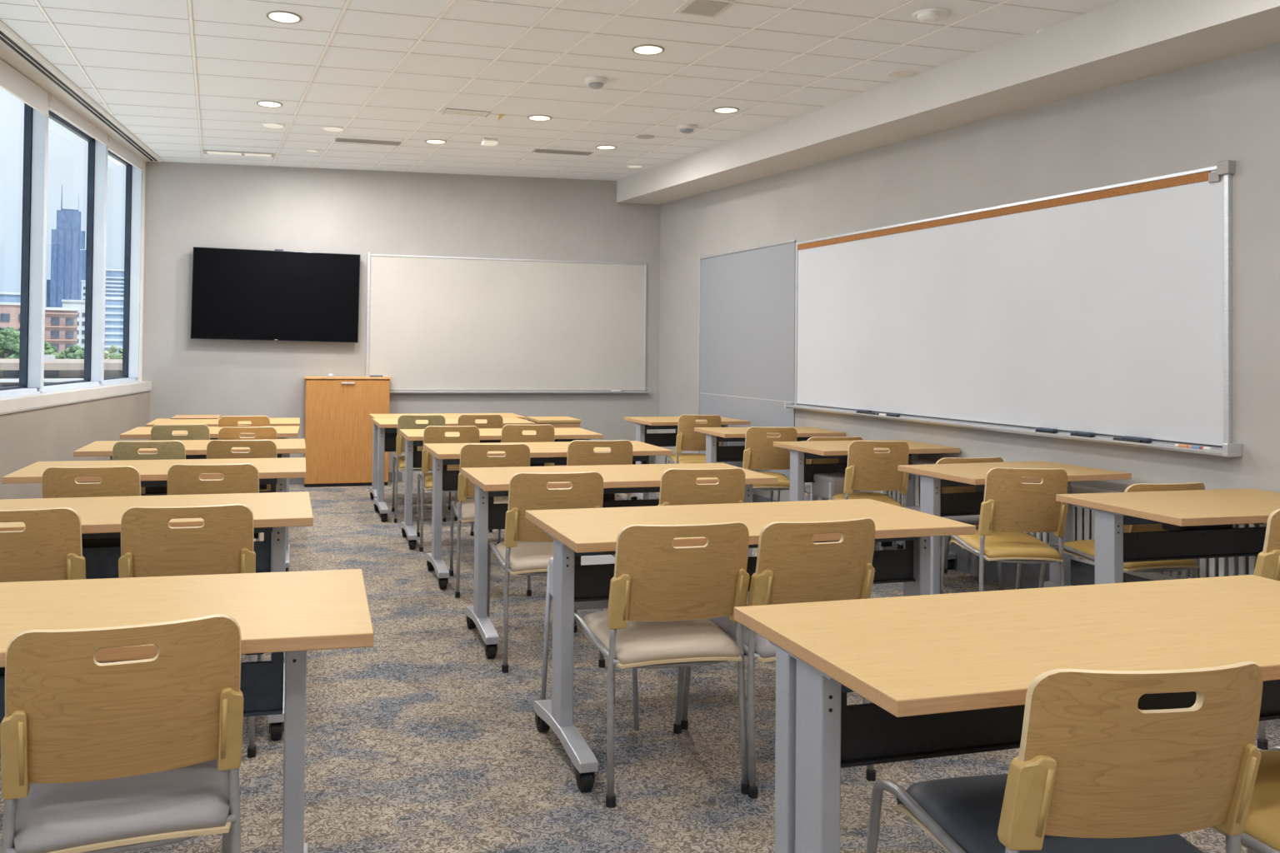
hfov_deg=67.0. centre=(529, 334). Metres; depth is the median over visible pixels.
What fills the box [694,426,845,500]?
desk
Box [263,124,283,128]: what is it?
diffuser
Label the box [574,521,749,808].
chair
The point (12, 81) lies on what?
roller blind
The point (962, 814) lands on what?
seat cushion
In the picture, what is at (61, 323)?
apartment
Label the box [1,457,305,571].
desk
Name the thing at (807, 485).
seat cushion
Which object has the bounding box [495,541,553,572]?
seat cushion
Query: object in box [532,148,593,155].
ceiling vent
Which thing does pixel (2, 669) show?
cable tray
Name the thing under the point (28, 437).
wall
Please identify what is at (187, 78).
ceiling
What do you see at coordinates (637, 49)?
diffuser
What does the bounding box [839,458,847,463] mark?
cable tray
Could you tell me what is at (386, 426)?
desk
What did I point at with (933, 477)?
desk
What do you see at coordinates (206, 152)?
ceiling light strip
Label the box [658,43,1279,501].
wall
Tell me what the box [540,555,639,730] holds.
chair
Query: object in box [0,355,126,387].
building
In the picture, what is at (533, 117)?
recessed light
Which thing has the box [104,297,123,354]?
curved office
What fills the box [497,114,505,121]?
tag
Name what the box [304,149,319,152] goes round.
recessed light
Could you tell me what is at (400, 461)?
seat cushion
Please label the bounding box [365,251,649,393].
whiteboard
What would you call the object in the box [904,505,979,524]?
seat cushion
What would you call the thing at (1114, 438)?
marker
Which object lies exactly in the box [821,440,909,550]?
chair
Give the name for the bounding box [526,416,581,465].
desk
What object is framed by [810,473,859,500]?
stool
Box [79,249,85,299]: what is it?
tower
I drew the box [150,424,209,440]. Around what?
chair
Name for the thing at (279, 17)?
diffuser
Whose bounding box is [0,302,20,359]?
apartment
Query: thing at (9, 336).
tree
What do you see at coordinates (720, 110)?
diffuser
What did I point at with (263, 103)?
recessed light
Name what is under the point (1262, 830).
seat cushion
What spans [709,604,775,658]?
seat cushion
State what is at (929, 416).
marker tray
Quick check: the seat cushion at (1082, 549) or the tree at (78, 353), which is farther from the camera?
the tree at (78, 353)
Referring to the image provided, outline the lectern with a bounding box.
[303,376,391,487]
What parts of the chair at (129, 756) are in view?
leg, seat frame, backrest, leg, leg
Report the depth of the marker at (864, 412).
6.65 m
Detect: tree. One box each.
[0,326,19,359]
[12,340,57,359]
[50,347,74,359]
[66,345,84,359]
[104,345,122,359]
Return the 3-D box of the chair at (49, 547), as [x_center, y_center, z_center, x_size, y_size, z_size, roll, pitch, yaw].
[-1.641,0.942,3.156,0.440,0.818,0.587,1,-1,-13]
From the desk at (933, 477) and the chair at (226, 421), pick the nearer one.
the desk at (933, 477)
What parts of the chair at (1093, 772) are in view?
leg, leg, backrest, leg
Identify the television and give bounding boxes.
[190,246,360,343]
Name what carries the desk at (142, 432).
on the floor
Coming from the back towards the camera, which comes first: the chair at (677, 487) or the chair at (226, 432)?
the chair at (226, 432)
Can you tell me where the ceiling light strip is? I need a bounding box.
[203,150,273,157]
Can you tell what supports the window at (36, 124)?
in the wall at (28, 437)
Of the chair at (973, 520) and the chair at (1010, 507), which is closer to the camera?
the chair at (1010, 507)
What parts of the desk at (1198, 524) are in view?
leg, modesty panel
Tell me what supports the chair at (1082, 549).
on the floor
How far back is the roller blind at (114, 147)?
8.31 m
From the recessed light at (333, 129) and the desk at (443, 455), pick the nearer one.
the desk at (443, 455)
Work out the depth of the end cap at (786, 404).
7.63 m
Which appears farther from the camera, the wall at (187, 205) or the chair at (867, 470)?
the wall at (187, 205)
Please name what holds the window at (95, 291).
in the wall at (28, 437)
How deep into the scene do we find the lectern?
9.08 m
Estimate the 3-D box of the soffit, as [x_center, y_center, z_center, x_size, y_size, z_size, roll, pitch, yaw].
[2.884,-1.464,4.549,0.506,0.728,11.781,1,-1,-17]
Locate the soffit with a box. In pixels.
[616,0,1279,204]
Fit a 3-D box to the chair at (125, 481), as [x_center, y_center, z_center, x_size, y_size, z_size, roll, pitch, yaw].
[-1.858,0.956,4.193,0.423,0.818,0.587,1,-1,-10]
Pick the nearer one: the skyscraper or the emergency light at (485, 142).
the emergency light at (485, 142)
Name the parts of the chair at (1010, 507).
leg, leg, seat frame, backrest, leg, leg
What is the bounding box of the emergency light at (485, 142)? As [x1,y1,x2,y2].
[481,137,498,145]
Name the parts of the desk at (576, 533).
leg, modesty panel, leg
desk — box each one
[0,491,313,739]
[0,569,374,852]
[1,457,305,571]
[73,439,305,571]
[120,425,299,440]
[145,418,299,439]
[170,415,220,419]
[369,413,525,499]
[371,417,534,521]
[399,427,603,549]
[423,440,672,589]
[460,463,778,658]
[525,499,975,791]
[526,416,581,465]
[624,416,750,499]
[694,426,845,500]
[734,575,1279,852]
[773,440,959,569]
[897,460,1131,594]
[1055,488,1279,584]
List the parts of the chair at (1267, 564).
leg, backrest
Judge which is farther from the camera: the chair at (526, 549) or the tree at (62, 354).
the tree at (62, 354)
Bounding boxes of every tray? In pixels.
[0,667,4,676]
[81,537,120,547]
[145,486,167,494]
[390,389,649,393]
[530,463,544,466]
[603,493,614,500]
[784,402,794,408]
[785,403,1222,456]
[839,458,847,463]
[975,485,984,492]
[1161,523,1233,530]
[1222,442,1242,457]
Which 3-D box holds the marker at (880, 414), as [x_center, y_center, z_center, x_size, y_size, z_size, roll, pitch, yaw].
[2.405,0.549,6.543,0.017,0.017,0.100,1,-1,-17]
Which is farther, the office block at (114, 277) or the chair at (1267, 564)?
the office block at (114, 277)
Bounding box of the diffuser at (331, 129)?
[323,127,343,131]
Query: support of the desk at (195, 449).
on the floor
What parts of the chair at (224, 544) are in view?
backrest, leg, leg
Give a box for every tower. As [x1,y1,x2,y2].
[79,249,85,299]
[80,280,85,299]
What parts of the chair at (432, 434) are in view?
leg, leg, backrest, leg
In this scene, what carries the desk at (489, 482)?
on the floor
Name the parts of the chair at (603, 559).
leg, leg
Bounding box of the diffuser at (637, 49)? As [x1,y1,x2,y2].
[634,45,662,54]
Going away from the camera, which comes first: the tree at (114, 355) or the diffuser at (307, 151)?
the diffuser at (307, 151)
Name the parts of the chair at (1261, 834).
leg, leg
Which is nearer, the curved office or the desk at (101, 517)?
the desk at (101, 517)
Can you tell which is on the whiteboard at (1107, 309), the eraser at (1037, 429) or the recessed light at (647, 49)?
the eraser at (1037, 429)
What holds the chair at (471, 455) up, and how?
on the floor
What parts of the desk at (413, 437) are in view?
leg, modesty panel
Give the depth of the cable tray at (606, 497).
4.49 m
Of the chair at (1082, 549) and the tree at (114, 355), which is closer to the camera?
the chair at (1082, 549)
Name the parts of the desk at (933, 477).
leg, modesty panel, leg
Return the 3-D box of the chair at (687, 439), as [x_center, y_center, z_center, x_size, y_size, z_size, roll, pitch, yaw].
[1.341,1.050,7.848,0.384,0.818,0.587,1,-1,-3]
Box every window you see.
[0,102,49,398]
[26,109,108,393]
[99,150,142,385]
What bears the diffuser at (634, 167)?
attached to the recessed light at (627, 166)
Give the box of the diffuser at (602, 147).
[596,145,614,149]
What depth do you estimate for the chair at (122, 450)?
5.01 m
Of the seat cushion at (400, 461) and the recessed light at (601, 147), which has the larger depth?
the recessed light at (601, 147)
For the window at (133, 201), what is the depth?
8.80 m
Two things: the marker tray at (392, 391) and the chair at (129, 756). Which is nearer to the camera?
the chair at (129, 756)
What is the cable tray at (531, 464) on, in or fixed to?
on the desk at (443, 455)
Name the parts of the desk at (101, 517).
modesty panel, leg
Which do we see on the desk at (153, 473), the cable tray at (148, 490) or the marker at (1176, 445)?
the cable tray at (148, 490)
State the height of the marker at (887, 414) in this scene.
0.020 m
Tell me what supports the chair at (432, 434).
on the floor
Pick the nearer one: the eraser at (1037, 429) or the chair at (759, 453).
the eraser at (1037, 429)
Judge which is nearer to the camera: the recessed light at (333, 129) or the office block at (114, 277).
the recessed light at (333, 129)
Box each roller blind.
[0,59,50,115]
[48,93,109,145]
[107,135,144,170]
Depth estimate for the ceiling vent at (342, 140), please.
8.02 m
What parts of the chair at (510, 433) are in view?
leg, backrest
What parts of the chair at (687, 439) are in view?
leg, leg, backrest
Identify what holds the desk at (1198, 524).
on the floor
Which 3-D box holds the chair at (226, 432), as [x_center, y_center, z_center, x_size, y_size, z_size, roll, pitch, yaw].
[-1.821,0.990,6.231,0.394,0.818,0.587,1,-1,-13]
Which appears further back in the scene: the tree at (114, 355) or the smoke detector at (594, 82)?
the tree at (114, 355)
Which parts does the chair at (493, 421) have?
leg, leg, backrest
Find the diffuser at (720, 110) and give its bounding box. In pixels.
[715,108,737,113]
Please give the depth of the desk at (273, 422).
7.30 m
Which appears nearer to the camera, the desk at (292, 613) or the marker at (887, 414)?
the desk at (292, 613)
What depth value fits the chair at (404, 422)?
7.25 m
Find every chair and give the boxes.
[0,507,115,662]
[0,615,243,852]
[41,465,140,498]
[112,440,185,494]
[117,504,262,758]
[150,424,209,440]
[167,463,272,572]
[206,440,277,492]
[218,415,269,426]
[218,426,277,439]
[391,415,445,523]
[416,425,479,552]
[448,414,503,520]
[449,443,531,598]
[487,471,604,673]
[489,424,554,544]
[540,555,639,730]
[566,440,633,556]
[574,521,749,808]
[657,467,745,655]
[664,415,721,464]
[673,517,875,799]
[742,426,797,501]
[769,436,862,502]
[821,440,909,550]
[865,660,1262,852]
[879,456,1004,590]
[940,467,1068,594]
[1038,482,1204,588]
[1210,745,1279,852]
[1253,509,1279,749]
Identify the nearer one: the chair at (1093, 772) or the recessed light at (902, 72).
the chair at (1093, 772)
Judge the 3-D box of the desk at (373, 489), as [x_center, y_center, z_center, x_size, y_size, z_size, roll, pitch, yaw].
[-0.716,1.074,8.302,1.290,0.740,0.530,1,-1,-15]
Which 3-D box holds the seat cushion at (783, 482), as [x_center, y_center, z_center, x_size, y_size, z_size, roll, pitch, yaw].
[1.624,1.012,6.655,0.350,0.078,0.425,1,-1,-1]
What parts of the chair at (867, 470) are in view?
leg, backrest, leg, leg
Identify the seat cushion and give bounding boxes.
[13,758,229,852]
[254,532,264,541]
[395,455,404,469]
[420,472,432,489]
[455,498,508,520]
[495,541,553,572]
[579,610,739,664]
[670,453,718,464]
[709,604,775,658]
[752,471,789,487]
[788,478,810,494]
[832,491,903,507]
[895,774,1203,852]
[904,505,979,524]
[950,530,1061,559]
[1055,539,1198,569]
[1243,750,1279,851]
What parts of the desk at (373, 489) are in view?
leg, modesty panel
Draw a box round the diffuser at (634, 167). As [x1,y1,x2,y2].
[627,165,641,168]
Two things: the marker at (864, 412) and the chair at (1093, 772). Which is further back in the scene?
the marker at (864, 412)
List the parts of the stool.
leg, leg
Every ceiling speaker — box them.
[635,135,654,139]
[910,7,951,22]
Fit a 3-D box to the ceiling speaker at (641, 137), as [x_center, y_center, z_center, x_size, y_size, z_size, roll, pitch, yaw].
[0.929,-1.578,7.663,0.150,0.007,0.150,1,1,-14]
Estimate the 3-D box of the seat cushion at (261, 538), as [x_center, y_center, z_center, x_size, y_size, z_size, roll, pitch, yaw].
[-1.389,0.941,4.303,0.380,0.078,0.425,1,-1,-9]
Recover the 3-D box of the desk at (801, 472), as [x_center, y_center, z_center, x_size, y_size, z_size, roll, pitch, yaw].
[2.116,1.068,6.026,0.960,0.740,0.603,1,-1,-16]
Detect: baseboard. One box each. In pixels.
[289,472,402,484]
[752,493,877,543]
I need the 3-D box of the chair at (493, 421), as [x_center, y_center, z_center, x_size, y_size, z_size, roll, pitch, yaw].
[-0.420,1.027,7.608,0.388,0.818,0.587,1,-1,-10]
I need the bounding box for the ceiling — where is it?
[0,0,1122,180]
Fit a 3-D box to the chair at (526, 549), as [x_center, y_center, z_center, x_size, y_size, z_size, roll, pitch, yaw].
[0.065,0.977,4.174,0.441,0.818,0.587,1,-1,-11]
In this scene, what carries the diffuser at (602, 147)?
attached to the recessed light at (601, 147)
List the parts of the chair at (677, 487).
backrest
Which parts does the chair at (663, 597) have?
leg, leg, seat frame, backrest, leg, leg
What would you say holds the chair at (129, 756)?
on the floor
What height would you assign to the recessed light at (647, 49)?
0.007 m
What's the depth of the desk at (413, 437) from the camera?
6.50 m
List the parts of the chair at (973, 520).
leg, backrest, leg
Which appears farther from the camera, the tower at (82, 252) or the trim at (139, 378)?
the tower at (82, 252)
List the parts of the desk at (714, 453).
leg, modesty panel, leg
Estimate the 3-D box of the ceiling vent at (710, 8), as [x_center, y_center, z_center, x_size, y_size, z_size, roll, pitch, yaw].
[0.848,-1.583,4.637,0.220,0.018,0.240,1,-1,-14]
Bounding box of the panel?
[697,239,795,478]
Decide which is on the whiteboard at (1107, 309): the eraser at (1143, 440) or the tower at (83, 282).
the eraser at (1143, 440)
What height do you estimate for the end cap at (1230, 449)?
0.060 m
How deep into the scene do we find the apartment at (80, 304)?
229.91 m
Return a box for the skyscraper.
[45,185,84,307]
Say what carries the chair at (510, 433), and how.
on the floor
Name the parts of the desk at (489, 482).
leg, modesty panel, leg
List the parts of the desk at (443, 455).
leg, modesty panel, leg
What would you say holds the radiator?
on the floor
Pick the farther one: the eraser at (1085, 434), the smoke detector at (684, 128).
the smoke detector at (684, 128)
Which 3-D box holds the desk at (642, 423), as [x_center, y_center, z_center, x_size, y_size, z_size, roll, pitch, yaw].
[1.339,1.095,8.170,0.900,0.740,0.630,1,-1,-16]
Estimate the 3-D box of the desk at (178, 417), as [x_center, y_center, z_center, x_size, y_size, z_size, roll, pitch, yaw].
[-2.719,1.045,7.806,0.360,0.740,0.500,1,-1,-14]
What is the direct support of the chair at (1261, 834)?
on the floor
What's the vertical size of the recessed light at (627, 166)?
0.007 m
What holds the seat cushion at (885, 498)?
on the chair at (867, 470)
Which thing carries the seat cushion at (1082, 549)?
on the chair at (1082, 549)
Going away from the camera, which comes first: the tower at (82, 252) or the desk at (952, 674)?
the desk at (952, 674)
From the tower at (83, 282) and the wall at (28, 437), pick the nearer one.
the wall at (28, 437)
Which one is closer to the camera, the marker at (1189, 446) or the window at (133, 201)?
the marker at (1189, 446)
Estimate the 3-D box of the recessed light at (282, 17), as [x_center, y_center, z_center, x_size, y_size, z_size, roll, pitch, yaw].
[-1.280,-1.656,5.006,0.182,0.007,0.182,2,-1,-14]
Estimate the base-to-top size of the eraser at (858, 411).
0.026 m
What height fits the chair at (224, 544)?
0.818 m
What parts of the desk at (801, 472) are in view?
leg, modesty panel, leg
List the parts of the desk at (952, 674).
leg, leg, modesty panel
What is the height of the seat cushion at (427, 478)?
0.078 m
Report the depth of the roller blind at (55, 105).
7.12 m
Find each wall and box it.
[0,390,149,499]
[141,161,659,482]
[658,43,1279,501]
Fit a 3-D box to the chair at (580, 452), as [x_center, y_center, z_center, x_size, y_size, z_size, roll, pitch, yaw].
[0.362,1.003,5.598,0.414,0.818,0.587,1,-1,-8]
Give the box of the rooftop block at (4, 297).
[0,291,45,302]
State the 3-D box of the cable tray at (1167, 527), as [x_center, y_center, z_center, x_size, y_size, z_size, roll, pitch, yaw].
[2.762,0.762,3.961,0.270,0.100,0.095,1,-1,-14]
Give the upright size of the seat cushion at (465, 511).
0.078 m
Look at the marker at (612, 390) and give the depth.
9.94 m
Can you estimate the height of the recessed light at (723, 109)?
0.007 m
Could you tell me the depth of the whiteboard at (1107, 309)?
5.33 m
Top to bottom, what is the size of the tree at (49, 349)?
16.333 m
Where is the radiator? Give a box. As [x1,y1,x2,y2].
[880,459,1266,589]
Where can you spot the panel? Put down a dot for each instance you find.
(746, 370)
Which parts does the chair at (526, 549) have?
leg, leg, seat frame, backrest, leg, leg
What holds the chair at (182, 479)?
on the floor
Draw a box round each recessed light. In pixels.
[256,100,282,107]
[261,122,284,129]
[265,10,301,23]
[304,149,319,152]
[321,126,344,132]
[425,139,446,144]
[527,115,551,120]
[595,145,616,149]
[625,165,644,168]
[631,44,664,54]
[712,106,739,113]
[888,69,916,77]
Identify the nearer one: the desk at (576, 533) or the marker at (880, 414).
the desk at (576, 533)
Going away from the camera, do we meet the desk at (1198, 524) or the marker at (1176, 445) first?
the desk at (1198, 524)
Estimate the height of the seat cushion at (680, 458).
0.078 m
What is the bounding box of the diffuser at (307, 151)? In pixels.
[306,150,317,152]
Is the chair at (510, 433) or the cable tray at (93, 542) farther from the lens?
the chair at (510, 433)
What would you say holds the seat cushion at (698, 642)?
on the chair at (663, 597)
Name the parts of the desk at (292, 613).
modesty panel, leg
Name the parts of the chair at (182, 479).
backrest, leg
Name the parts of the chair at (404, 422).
leg, leg, seat frame, backrest, leg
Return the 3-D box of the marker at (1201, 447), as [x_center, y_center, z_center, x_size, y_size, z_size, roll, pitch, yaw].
[3.084,0.521,4.366,0.017,0.017,0.045,1,-1,-17]
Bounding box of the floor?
[0,481,1279,852]
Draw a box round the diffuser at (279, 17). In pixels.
[269,12,299,22]
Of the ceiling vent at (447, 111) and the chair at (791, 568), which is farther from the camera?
the ceiling vent at (447, 111)
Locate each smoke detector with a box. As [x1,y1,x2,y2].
[585,76,606,89]
[676,124,696,133]
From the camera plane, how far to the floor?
3.20 m
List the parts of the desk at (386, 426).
leg, modesty panel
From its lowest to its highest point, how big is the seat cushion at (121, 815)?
0.078 m
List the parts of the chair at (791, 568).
leg, leg, seat frame, backrest, leg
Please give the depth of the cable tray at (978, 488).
4.97 m
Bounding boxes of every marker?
[611,390,624,391]
[863,411,875,414]
[875,413,886,415]
[1113,437,1140,443]
[1175,444,1188,448]
[1187,445,1200,449]
[1200,446,1211,450]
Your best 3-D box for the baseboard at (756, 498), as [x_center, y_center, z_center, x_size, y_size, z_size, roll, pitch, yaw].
[3.095,1.375,4.524,0.038,0.100,11.670,1,-1,-17]
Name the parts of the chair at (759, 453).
seat frame, backrest, leg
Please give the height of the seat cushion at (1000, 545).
0.078 m
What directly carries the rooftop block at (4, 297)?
on the ground
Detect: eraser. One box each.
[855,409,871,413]
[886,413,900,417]
[1035,427,1058,434]
[1070,430,1095,437]
[1122,435,1152,444]
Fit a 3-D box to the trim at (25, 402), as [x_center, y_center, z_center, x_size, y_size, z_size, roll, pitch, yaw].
[-2.903,0.390,2.871,0.220,0.086,12.115,1,-1,-7]
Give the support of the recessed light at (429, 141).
in the ceiling
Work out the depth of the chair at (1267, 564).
3.23 m
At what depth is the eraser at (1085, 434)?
5.01 m
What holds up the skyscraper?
on the ground
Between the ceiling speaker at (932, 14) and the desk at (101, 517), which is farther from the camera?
the ceiling speaker at (932, 14)
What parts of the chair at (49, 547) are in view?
backrest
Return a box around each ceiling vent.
[334,137,401,145]
[442,108,490,117]
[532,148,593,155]
[673,0,736,17]
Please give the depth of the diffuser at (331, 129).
7.59 m
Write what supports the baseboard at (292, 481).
attached to the wall at (187, 205)
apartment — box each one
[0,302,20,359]
[44,307,78,353]
[61,299,84,349]
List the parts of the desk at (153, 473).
modesty panel, leg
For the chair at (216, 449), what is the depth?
5.12 m
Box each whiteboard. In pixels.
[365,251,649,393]
[784,160,1242,457]
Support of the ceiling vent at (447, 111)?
in the ceiling
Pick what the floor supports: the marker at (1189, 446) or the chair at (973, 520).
the chair at (973, 520)
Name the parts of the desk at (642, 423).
leg, modesty panel, leg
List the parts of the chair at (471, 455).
leg, leg, backrest, leg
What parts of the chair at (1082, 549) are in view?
leg, seat frame, backrest, leg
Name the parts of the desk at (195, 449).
leg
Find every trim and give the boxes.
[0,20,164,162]
[0,381,151,414]
[136,161,145,381]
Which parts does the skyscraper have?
crown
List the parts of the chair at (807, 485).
leg, backrest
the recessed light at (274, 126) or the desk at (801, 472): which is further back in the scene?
the recessed light at (274, 126)
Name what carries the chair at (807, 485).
on the floor
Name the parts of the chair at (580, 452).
backrest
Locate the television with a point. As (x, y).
(237, 294)

